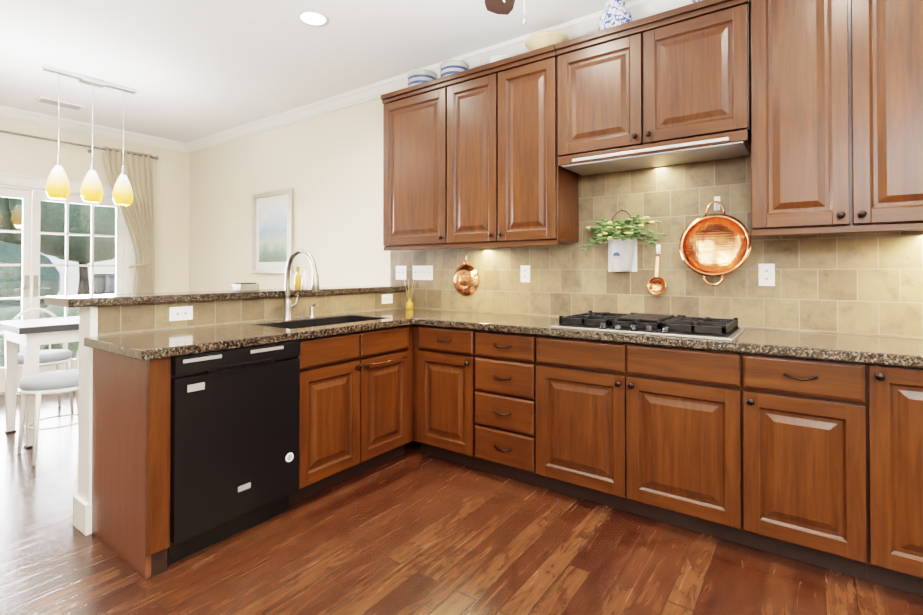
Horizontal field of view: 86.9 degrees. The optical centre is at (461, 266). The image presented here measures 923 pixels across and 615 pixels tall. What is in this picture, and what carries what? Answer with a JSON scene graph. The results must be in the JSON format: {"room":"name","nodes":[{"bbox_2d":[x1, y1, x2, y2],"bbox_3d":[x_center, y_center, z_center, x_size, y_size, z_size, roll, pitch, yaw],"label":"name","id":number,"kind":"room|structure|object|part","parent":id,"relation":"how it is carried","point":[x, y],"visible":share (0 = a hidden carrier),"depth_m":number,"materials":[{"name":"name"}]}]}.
{"room":"kitchen","nodes":[
{"label":"kitchen","id":0,"kind":"room"},
{"bbox_2d":[0,117,189,292],"bbox_3d":[-4.806,-0.152,4.457,0.120,2.820,4.400,0,-1,36],"label":"wall","id":1,"kind":"structure","parent":0,"point":[26,156],"depth_m":5.83,"materials":[{"name":"beige paint"}]},
{"bbox_2d":[0,185,125,394],"bbox_3d":[-4.406,0.233,4.985,0.147,2.060,1.670,0,-1,36],"label":"french door","id":2,"kind":"structure","parent":1,"relation":"in","point":[32,199],"depth_m":5.03,"materials":[{"name":"white"}]},
{"bbox_2d":[0,172,135,293],"bbox_3d":[-4.356,0.175,4.950,0.030,2.175,1.870,0,-1,36],"label":"door frame","id":3,"kind":"structure","parent":1,"relation":"attached to","point":[23,181],"depth_m":5.24,"materials":[{"name":"white"}]},
{"bbox_2d":[0,130,158,292],"bbox_3d":[-4.461,-0.050,4.698,0.156,2.560,2.797,0,-1,36],"label":"curtain","id":4,"kind":"object","parent":1,"relation":"hanging from","point":[138,214],"visible":0.75,"depth_m":5.64,"materials":[{"name":"beige fabric"}]},
{"bbox_3d":[-4.475,-1.286,4.720,0.120,0.072,2.797,0,-1,36],"label":"curtain rod","id":5,"kind":"part","parent":4,"relation":"part of","materials":[{"name":"silver metal"}]},
{"bbox_2d":[0,105,183,151],"bbox_3d":[-4.723,-1.513,4.416,0.075,0.100,4.230,0,-1,36],"label":"crown molding","id":6,"kind":"structure","parent":1,"relation":"attached to","point":[5,112],"depth_m":5.29,"materials":[{"name":"white"}]},
{"bbox_2d":[0,0,633,142],"bbox_3d":[-1.097,-1.637,1.801,9.260,0.100,4.640,0,-1,36],"label":"ceiling","id":7,"kind":"structure","parent":0,"point":[190,70],"depth_m":3.53,"materials":[{"name":"white paint"}]},
{"bbox_2d":[35,96,84,109],"bbox_3d":[-3.833,-1.552,4.657,0.160,0.016,0.340,0,-1,36],"label":"ceiling vent","id":8,"kind":"object","parent":7,"relation":"in","point":[61,103],"visible":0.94,"depth_m":4.63,"materials":[{"name":"white"}]},
{"bbox_2d":[42,65,136,205],"bbox_3d":[-3.086,-1.051,4.065,0.150,1.030,0.640,0,-1,36],"label":"pendant light","id":9,"kind":"object","parent":7,"relation":"hanging from","point":[57,186],"visible":1,"depth_m":4.02,"materials":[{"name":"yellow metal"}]},
{"bbox_2d":[297,10,328,26],"bbox_3d":[-0.942,-1.572,3.094,0.196,0.006,0.196,0,-1,36],"label":"recessed light","id":10,"kind":"object","parent":7,"relation":"in","point":[313,18],"visible":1,"depth_m":3.09,"materials":[{"name":"white"}]},
{"bbox_2d":[485,0,525,23],"bbox_3d":[0.154,-1.213,1.632,1.277,0.750,1.233,0,-1,36],"label":"ceiling fan","id":11,"kind":"object","parent":7,"relation":"hanging from","point":[503,7],"visible":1,"depth_m":2.27,"materials":[{"name":"brown wood"}]},
{"bbox_2d":[0,391,922,614],"bbox_3d":[-1.097,1.282,1.774,9.260,0.100,4.640,0,-1,36],"label":"floor","id":12,"kind":"structure","parent":0,"point":[412,530],"depth_m":2.04,"materials":[{"name":"brown wood"}]},
{"bbox_2d":[0,316,78,448],"bbox_3d":[-2.912,0.835,3.904,0.690,0.835,1.110,0,-1,36],"label":"dining table","id":13,"kind":"object","parent":12,"relation":"on","point":[31,335],"visible":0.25,"depth_m":3.47,"materials":[{"name":"white wood"}]},
{"bbox_2d":[13,308,73,421],"bbox_3d":[-3.585,0.809,4.161,0.422,0.893,0.418,0,-1,36],"label":"chair","id":14,"kind":"object","parent":12,"relation":"on","point":[56,357],"visible":0.46,"depth_m":4.16,"materials":[{"name":"white wood"}]},
{"bbox_2d":[17,346,78,465],"bbox_3d":[-2.709,0.801,3.286,0.418,0.893,0.421,0,-1,36],"label":"chair","id":15,"kind":"object","parent":12,"relation":"on","point":[38,385],"visible":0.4,"depth_m":3.15,"materials":[{"name":"white wood"}]},
{"bbox_2d":[167,340,300,565],"bbox_3d":[-1.211,0.805,2.365,0.588,0.866,0.594,0,-1,36],"label":"dishwasher","id":16,"kind":"object","parent":12,"relation":"on","point":[235,429],"visible":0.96,"depth_m":2.16,"materials":[{"name":"black metal"}]},
{"bbox_2d":[344,324,415,458],"bbox_3d":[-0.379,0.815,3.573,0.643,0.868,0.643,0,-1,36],"label":"base cabinet","id":17,"kind":"object","parent":12,"relation":"on","point":[380,364],"depth_m":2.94,"materials":[{"name":"brown wood"}]},
{"bbox_2d":[84,308,922,366],"bbox_3d":[0.507,0.344,1.974,3.940,0.040,2.196,0,-1,36],"label":"countertop","id":18,"kind":"structure","parent":17,"relation":"on","point":[899,351],"depth_m":2.27,"materials":[{"name":"stone"}]},
{"bbox_2d":[282,249,319,319],"bbox_3d":[-0.925,0.114,3.020,0.329,0.438,0.231,0,-1,36],"label":"faucet","id":19,"kind":"object","parent":18,"relation":"on","point":[287,313],"visible":1,"depth_m":3.01,"materials":[{"name":"silver metal"}]},
{"bbox_2d":[255,315,385,328],"bbox_3d":[-0.833,0.461,2.978,0.388,0.246,0.748,0,-1,36],"label":"sink","id":20,"kind":"object","parent":18,"relation":"in","point":[316,322],"visible":0.12,"depth_m":3.16,"materials":[{"name":"black metal"}]},
{"bbox_2d":[404,279,415,308],"bbox_3d":[-0.412,0.219,3.881,0.100,0.244,0.098,0,-1,36],"label":"reed diffuser","id":21,"kind":"object","parent":18,"relation":"on","point":[409,304],"visible":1,"depth_m":3.86,"materials":[{"name":"yellow glass"}]},
{"bbox_2d":[551,310,745,340],"bbox_3d":[0.979,0.297,2.578,0.860,0.064,0.515,0,-1,36],"label":"cooktop","id":22,"kind":"object","parent":18,"relation":"in","point":[685,326],"visible":1,"depth_m":2.43,"materials":[{"name":"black metal"}]},
{"bbox_2d":[416,324,459,463],"bbox_3d":[0.048,0.813,3.287,0.495,0.868,0.610,0,-1,36],"label":"base cabinet","id":23,"kind":"object","parent":12,"relation":"on","point":[437,347],"depth_m":3.06,"materials":[{"name":"brown wood"}]},
{"bbox_2d":[460,328,531,483],"bbox_3d":[0.413,0.810,3.024,0.533,0.868,0.610,0,-1,36],"label":"base cabinet","id":24,"kind":"object","parent":12,"relation":"on","point":[496,366],"depth_m":2.81,"materials":[{"name":"brown wood"}]},
{"bbox_2d":[532,334,719,537],"bbox_3d":[1.003,0.806,2.599,1.049,0.868,0.610,0,-1,36],"label":"base cabinet","id":25,"kind":"object","parent":12,"relation":"on","point":[634,428],"depth_m":2.36,"materials":[{"name":"brown wood"}]},
{"bbox_2d":[720,350,843,572],"bbox_3d":[1.545,0.803,2.209,0.543,0.868,0.610,0,-1,36],"label":"base cabinet","id":26,"kind":"object","parent":12,"relation":"on","point":[816,462],"depth_m":2.01,"materials":[{"name":"brown wood"}]},
{"bbox_2d":[840,361,922,595],"bbox_3d":[1.900,0.800,1.953,0.588,0.868,0.610,0,-1,36],"label":"base cabinet","id":27,"kind":"object","parent":12,"relation":"on","point":[881,405],"depth_m":1.82,"materials":[{"name":"brown wood"}]},
{"bbox_2d":[189,97,920,338],"bbox_3d":[0.224,-0.160,3.621,9.260,2.820,0.120,0,-1,36],"label":"wall","id":28,"kind":"structure","parent":0,"point":[327,168],"depth_m":4.83,"materials":[{"name":"beige paint"}]},
{"bbox_2d":[252,188,292,272],"bbox_3d":[-1.996,-0.356,5.128,0.700,0.860,0.029,0,-1,36],"label":"picture frame","id":29,"kind":"object","parent":28,"relation":"attached to","point":[272,231],"visible":0.92,"depth_m":5.13,"materials":[{"name":"white wood"}]},
{"bbox_2d":[381,84,436,249],"bbox_3d":[-0.228,-0.709,3.654,0.674,1.117,0.339,0,-1,36],"label":"upper cabinet","id":30,"kind":"object","parent":28,"relation":"attached to","point":[409,118],"depth_m":3.55,"materials":[{"name":"brown wood"}]},
{"bbox_2d":[407,69,436,86],"bbox_3d":[-0.295,-1.366,3.648,0.224,0.130,0.224,0,-1,36],"label":"crock","id":31,"kind":"object","parent":30,"relation":"on","point":[416,76],"visible":0.54,"depth_m":3.55,"materials":[{"name":"white ceramic"}]},
{"bbox_2d":[440,60,468,76],"bbox_3d":[-0.051,-1.364,3.473,0.206,0.124,0.206,0,-1,36],"label":"crock","id":32,"kind":"object","parent":30,"relation":"on","point":[448,67],"visible":0.42,"depth_m":3.39,"materials":[{"name":"white ceramic"}]},
{"bbox_2d":[184,0,692,152],"bbox_3d":[0.167,-1.521,3.555,9.020,0.100,0.075,0,-1,36],"label":"crown molding","id":33,"kind":"structure","parent":28,"relation":"attached to","point":[588,24],"depth_m":4.06,"materials":[{"name":"white"}]},
{"bbox_2d":[453,256,478,295],"bbox_3d":[0.023,0.072,3.649,0.240,0.305,0.048,0,-1,36],"label":"pan","id":34,"kind":"object","parent":28,"relation":"attached to","point":[466,279],"depth_m":3.63,"materials":[{"name":"orange metal"}]},
{"bbox_2d":[437,44,578,247],"bbox_3d":[0.328,-0.712,3.253,0.953,1.117,0.339,0,-1,36],"label":"upper cabinet","id":35,"kind":"object","parent":28,"relation":"attached to","point":[503,129],"depth_m":3.08,"materials":[{"name":"brown wood"}]},
{"bbox_2d":[489,55,509,62],"bbox_3d":[0.260,-1.338,3.237,0.156,0.066,0.156,0,-1,36],"label":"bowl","id":36,"kind":"object","parent":35,"relation":"on","point":[495,58],"visible":0.25,"depth_m":3.17,"materials":[{"name":"white"}]},
{"bbox_2d":[525,30,569,50],"bbox_3d":[0.539,-1.361,3.061,0.276,0.108,0.276,0,-1,36],"label":"bowl","id":37,"kind":"object","parent":35,"relation":"on","point":[538,40],"visible":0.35,"depth_m":2.96,"materials":[{"name":"beige"}]},
{"bbox_2d":[390,154,922,338],"bbox_3d":[1.075,-0.187,2.930,4.130,1.040,0.008,0,-1,36],"label":"tile backsplash","id":38,"kind":"structure","parent":28,"relation":"attached to","point":[867,283],"depth_m":2.77,"materials":[{"name":"tile"}]},
{"bbox_2d":[396,266,405,279],"bbox_3d":[-0.506,0.054,4.052,0.116,0.116,0.012,0,-1,36],"label":"outlet","id":39,"kind":"object","parent":38,"relation":"attached to","point":[400,272],"visible":1,"depth_m":4.05,"materials":[{"name":"white plastic"}]},
{"bbox_2d":[413,265,432,279],"bbox_3d":[-0.306,0.051,3.908,0.199,0.113,0.013,0,-1,36],"label":"light switch","id":40,"kind":"object","parent":38,"relation":"attached to","point":[422,272],"visible":1,"depth_m":3.90,"materials":[{"name":"white plastic"}]},
{"bbox_2d":[521,265,529,281],"bbox_3d":[0.441,0.052,3.374,0.072,0.116,0.007,0,-1,36],"label":"electrical outlet","id":41,"kind":"object","parent":38,"relation":"attached to","point":[525,273],"visible":1,"depth_m":3.37,"materials":[{"name":"white plastic"}]},
{"bbox_2d":[580,210,666,271],"bbox_3d":[0.946,-0.157,2.875,0.506,0.379,0.230,0,-1,36],"label":"hanging planter","id":42,"kind":"object","parent":38,"relation":"hanging from","point":[622,252],"visible":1,"depth_m":2.92,"materials":[{"name":"white ceramic"}]},
{"bbox_2d":[647,245,665,294],"bbox_3d":[1.142,0.019,2.841,0.106,0.292,0.054,0,-1,36],"label":"ladle","id":43,"kind":"object","parent":38,"relation":"hanging from","point":[656,284],"visible":1,"depth_m":2.85,"materials":[{"name":"orange metal"}]},
{"bbox_2d":[679,196,750,285],"bbox_3d":[1.366,-0.140,2.624,0.344,0.490,0.161,0,-1,36],"label":"pan","id":44,"kind":"object","parent":38,"relation":"hanging from","point":[714,245],"visible":1,"depth_m":2.65,"materials":[{"name":"orange metal"}]},
{"bbox_2d":[759,264,774,285],"bbox_3d":[1.594,0.045,2.544,0.072,0.116,0.007,0,-1,36],"label":"electrical outlet","id":45,"kind":"object","parent":38,"relation":"attached to","point":[766,274],"visible":1,"depth_m":2.54,"materials":[{"name":"white plastic"}]},
{"bbox_2d":[569,0,752,155],"bbox_3d":[1.060,-0.961,2.728,0.980,0.629,0.339,0,-1,36],"label":"upper cabinet","id":46,"kind":"object","parent":28,"relation":"attached to","point":[689,73],"depth_m":2.53,"materials":[{"name":"brown wood"}]},
{"bbox_2d":[598,0,631,30],"bbox_3d":[0.882,-1.409,2.802,0.188,0.200,0.188,0,-1,36],"label":"vase","id":47,"kind":"object","parent":46,"relation":"on","point":[615,13],"visible":0.58,"depth_m":2.73,"materials":[{"name":"white ceramic"}]},
{"bbox_2d":[558,130,750,175],"bbox_3d":[1.059,-0.614,2.724,0.966,0.059,0.344,0,-1,36],"label":"range hood","id":48,"kind":"object","parent":46,"relation":"attached to","point":[734,144],"visible":0.92,"depth_m":2.61,"materials":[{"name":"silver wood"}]},
{"bbox_2d":[749,0,922,235],"bbox_3d":[1.788,-0.812,2.203,0.804,1.277,0.339,0,-1,36],"label":"upper cabinet","id":49,"kind":"object","parent":28,"relation":"attached to","point":[821,101],"depth_m":2.11,"materials":[{"name":"brown wood"}]},
{"bbox_3d":[-1.133,0.721,3.191,0.130,1.050,2.150,0,-1,36],"label":"wall","id":50,"kind":"structure","parent":0,"visible":0},
{"bbox_2d":[73,306,97,535],"bbox_3d":[-1.777,0.713,2.306,0.170,1.050,0.050,0,-1,36],"label":"trim","id":51,"kind":"structure","parent":50,"relation":"attached to","point":[82,498],"depth_m":2.28,"materials":[{"name":"white"}]},
{"bbox_2d":[44,285,407,307],"bbox_3d":[-1.228,0.174,3.185,0.350,0.040,2.260,0,-1,36],"label":"bar","id":52,"kind":"object","parent":50,"relation":"on","point":[69,301],"visible":0.9,"depth_m":2.66,"materials":[{"name":"stone"}]},
{"bbox_2d":[233,283,258,290],"bbox_3d":[-1.326,0.126,2.997,0.090,0.049,0.120,0,-1,36],"label":"trinket box","id":53,"kind":"object","parent":52,"relation":"on","point":[245,286],"visible":1,"depth_m":2.96,"materials":[{"name":"white paper"}]},
{"bbox_2d":[294,266,304,288],"bbox_3d":[-1.106,0.078,3.295,0.048,0.152,0.047,0,-1,36],"label":"bottle","id":54,"kind":"object","parent":52,"relation":"on","point":[300,282],"depth_m":3.28,"materials":[{"name":"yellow glass"}]},
{"bbox_2d":[305,271,307,288],"bbox_3d":[-1.082,0.093,3.363,0.040,0.122,0.039,0,-1,36],"label":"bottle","id":55,"kind":"object","parent":52,"relation":"on","point":[306,279],"depth_m":3.35,"materials":[{"name":"white glass"}]},
{"bbox_2d":[98,291,406,335],"bbox_3d":[-1.077,0.265,3.155,0.008,0.140,2.150,0,-1,36],"label":"wall tile","id":56,"kind":"structure","parent":50,"relation":"attached to","point":[122,319],"depth_m":2.81,"materials":[{"name":"tile"}]},
{"bbox_2d":[169,306,192,320],"bbox_3d":[-1.483,0.250,2.579,0.007,0.072,0.116,0,-1,36],"label":"electrical outlet","id":57,"kind":"object","parent":56,"relation":"attached to","point":[180,313],"visible":1,"depth_m":2.57,"materials":[{"name":"white plastic"}]},
{"bbox_2d":[382,294,392,303],"bbox_3d":[-0.583,0.257,3.828,0.007,0.072,0.116,0,-1,36],"label":"electrical outlet","id":58,"kind":"object","parent":56,"relation":"attached to","point":[387,298],"visible":1,"depth_m":3.83,"materials":[{"name":"white plastic"}]},
{"label":"outside","id":59,"kind":"structure","parent":0,"visible":0},
{"bbox_2d":[0,294,76,366],"bbox_3d":[-15.940,1.433,11.470,26.155,0.100,22.000,0,-1,36],"label":"ground","id":60,"kind":"structure","parent":59,"point":[2,359],"depth_m":7.29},
{"bbox_2d":[0,197,21,244],"bbox_3d":[-11.897,-1.077,10.504,3.531,4.986,4.883,0,-1,36],"label":"tree","id":61,"kind":"object","parent":60,"relation":"on","point":[10,223],"depth_m":10.98,"materials":[{"name":"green plant"}]},
{"bbox_2d":[0,241,59,308],"bbox_3d":[-9.956,0.457,9.795,2.468,1.955,2.871,0,-1,36],"label":"tree","id":62,"kind":"object","parent":60,"relation":"on","point":[10,248],"depth_m":9.60,"materials":[{"name":"green plant"}]},
{"bbox_2d":[0,291,78,355],"bbox_3d":[-7.075,0.707,6.898,2.626,1.756,14.402,0,-1,36],"label":"hedge","id":63,"kind":"object","parent":60,"relation":"on","point":[10,311],"depth_m":7.66,"materials":[{"name":"green plant"}]},
{"bbox_2d":[9,198,115,294],"bbox_3d":[-9.903,-1.324,12.610,3.566,5.531,4.236,0,-1,36],"label":"tree","id":64,"kind":"object","parent":60,"relation":"on","point":[78,228],"depth_m":11.47,"materials":[{"name":"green plant"}]},
{"bbox_2d":[82,274,114,294],"bbox_3d":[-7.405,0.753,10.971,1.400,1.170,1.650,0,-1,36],"label":"car","id":65,"kind":"object","parent":60,"relation":"on","point":[101,287],"depth_m":10.28,"materials":[{"name":"grey"}]}
]}

